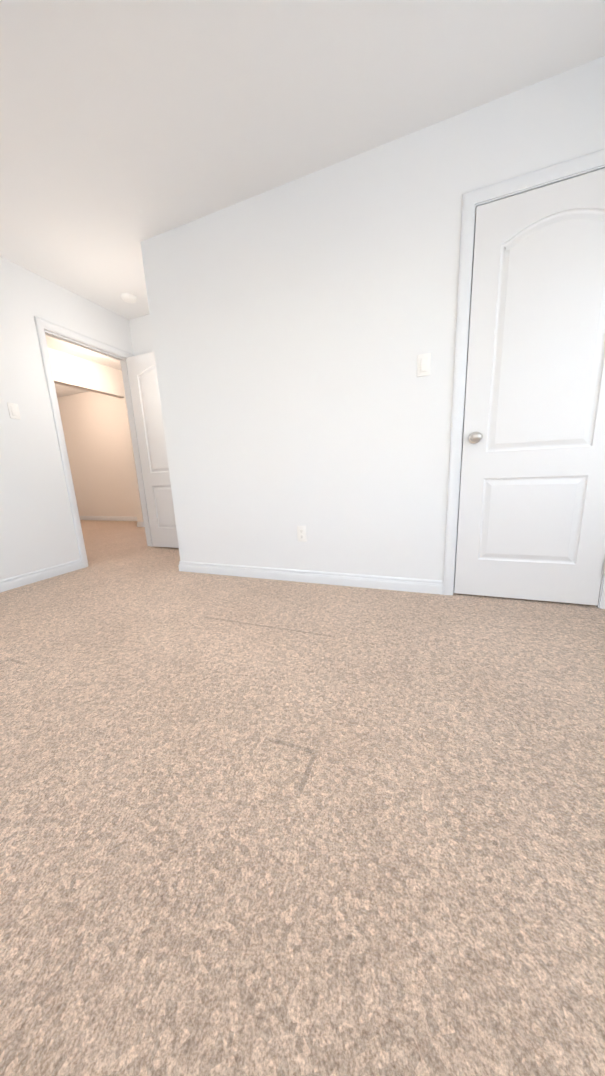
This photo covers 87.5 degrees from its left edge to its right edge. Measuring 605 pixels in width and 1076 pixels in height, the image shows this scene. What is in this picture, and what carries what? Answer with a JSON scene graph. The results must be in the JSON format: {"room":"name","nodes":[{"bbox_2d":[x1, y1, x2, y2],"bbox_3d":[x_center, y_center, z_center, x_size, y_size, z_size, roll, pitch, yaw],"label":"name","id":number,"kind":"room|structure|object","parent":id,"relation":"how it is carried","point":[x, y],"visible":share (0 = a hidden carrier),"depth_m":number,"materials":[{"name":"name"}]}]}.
{"room":"empty bedroom","nodes":[
{"label":"empty bedroom","id":0,"kind":"room"},
{"bbox_2d":[0,256,131,579],"bbox_3d":[-2.776,-0.568,1.195,0.120,2.440,5.516,2,13,21],"label":"wall","id":1,"kind":"structure","parent":0,"point":[37,530],"depth_m":2.55,"materials":[{"name":"white paint"}]},
{"bbox_2d":[7,402,20,419],"bbox_3d":[-2.219,-0.976,2.432,0.010,0.115,0.070,2,13,21],"label":"light switch","id":2,"kind":"object","parent":1,"relation":"attached to","point":[13,410],"visible":1,"depth_m":2.43,"materials":[{"name":"white plastic"}]},
{"bbox_2d":[48,348,143,521],"bbox_3d":[-3.228,-1.126,3.980,0.150,2.440,3.600,2,13,21],"label":"wall","id":3,"kind":"structure","parent":0,"point":[97,432],"depth_m":4.49,"materials":[{"name":"white paint"}]},
{"bbox_2d":[128,316,148,355],"bbox_3d":[0.295,-1.041,2.834,4.350,2.440,0.146,2,13,21],"label":"wall","id":4,"kind":"structure","parent":0,"point":[137,327],"depth_m":3.33,"materials":[{"name":"white paint"}]},
{"bbox_2d":[126,351,178,547],"bbox_3d":[-1.421,-0.882,3.383,0.815,2.028,0.183,2,13,21],"label":"entry door","id":5,"kind":"structure","parent":4,"relation":"in","point":[143,380],"depth_m":3.42,"materials":[{"name":"white paint"}]},
{"bbox_2d":[0,520,604,1075],"bbox_3d":[-2.183,0.487,2.118,8.640,0.051,7.190,2,13,21],"label":"floor","id":6,"kind":"structure","parent":0,"point":[254,826],"depth_m":0.72,"materials":[{"name":"carpet"}]},
{"bbox_2d":[0,0,604,397],"bbox_3d":[-2.289,-1.963,1.610,8.640,0.080,7.190,2,13,21],"label":"ceiling","id":7,"kind":"structure","parent":0,"point":[127,127],"depth_m":1.41,"materials":[{"name":"white paint"}]},
{"bbox_2d":[120,293,136,302],"bbox_3d":[-1.599,-2.204,2.915,0.136,0.036,0.136,2,13,21],"label":"smoke detector","id":8,"kind":"object","parent":7,"relation":"attached to","point":[128,298],"visible":1,"depth_m":2.88,"materials":[{"name":"white plastic"}]},
{"bbox_2d":[140,56,604,579],"bbox_3d":[0.485,-0.865,1.949,3.350,2.440,0.120,2,13,21],"label":"wall","id":9,"kind":"structure","parent":0,"point":[288,332],"depth_m":1.97,"materials":[{"name":"white paint"}]},
{"bbox_2d":[297,526,306,541],"bbox_3d":[-0.005,-0.030,2.257,0.070,0.115,0.009,2,13,21],"label":"electrical outlet","id":10,"kind":"object","parent":9,"relation":"attached to","point":[301,534],"visible":1,"depth_m":2.25,"materials":[{"name":"white plastic"}]},
{"bbox_2d":[0,148,604,608],"bbox_3d":[-2.228,-0.566,1.899,8.400,2.105,6.950,2,13,21],"label":"trim","id":11,"kind":"structure","parent":9,"relation":"attached to","point":[530,182],"depth_m":2.04,"materials":[{"name":"white paint"}]},
{"bbox_2d":[417,353,430,376],"bbox_3d":[0.681,-0.972,1.777,0.070,0.115,0.010,2,13,21],"label":"light switch","id":12,"kind":"object","parent":9,"relation":"attached to","point":[423,364],"visible":1,"depth_m":1.77,"materials":[{"name":"white plastic"}]},
{"bbox_2d":[454,168,604,604],"bbox_3d":[1.236,-0.631,1.621,0.726,2.026,0.109,2,13,21],"label":"closet door","id":13,"kind":"structure","parent":9,"relation":"in","point":[531,518],"depth_m":1.64,"materials":[{"name":"white paint"}]}
]}

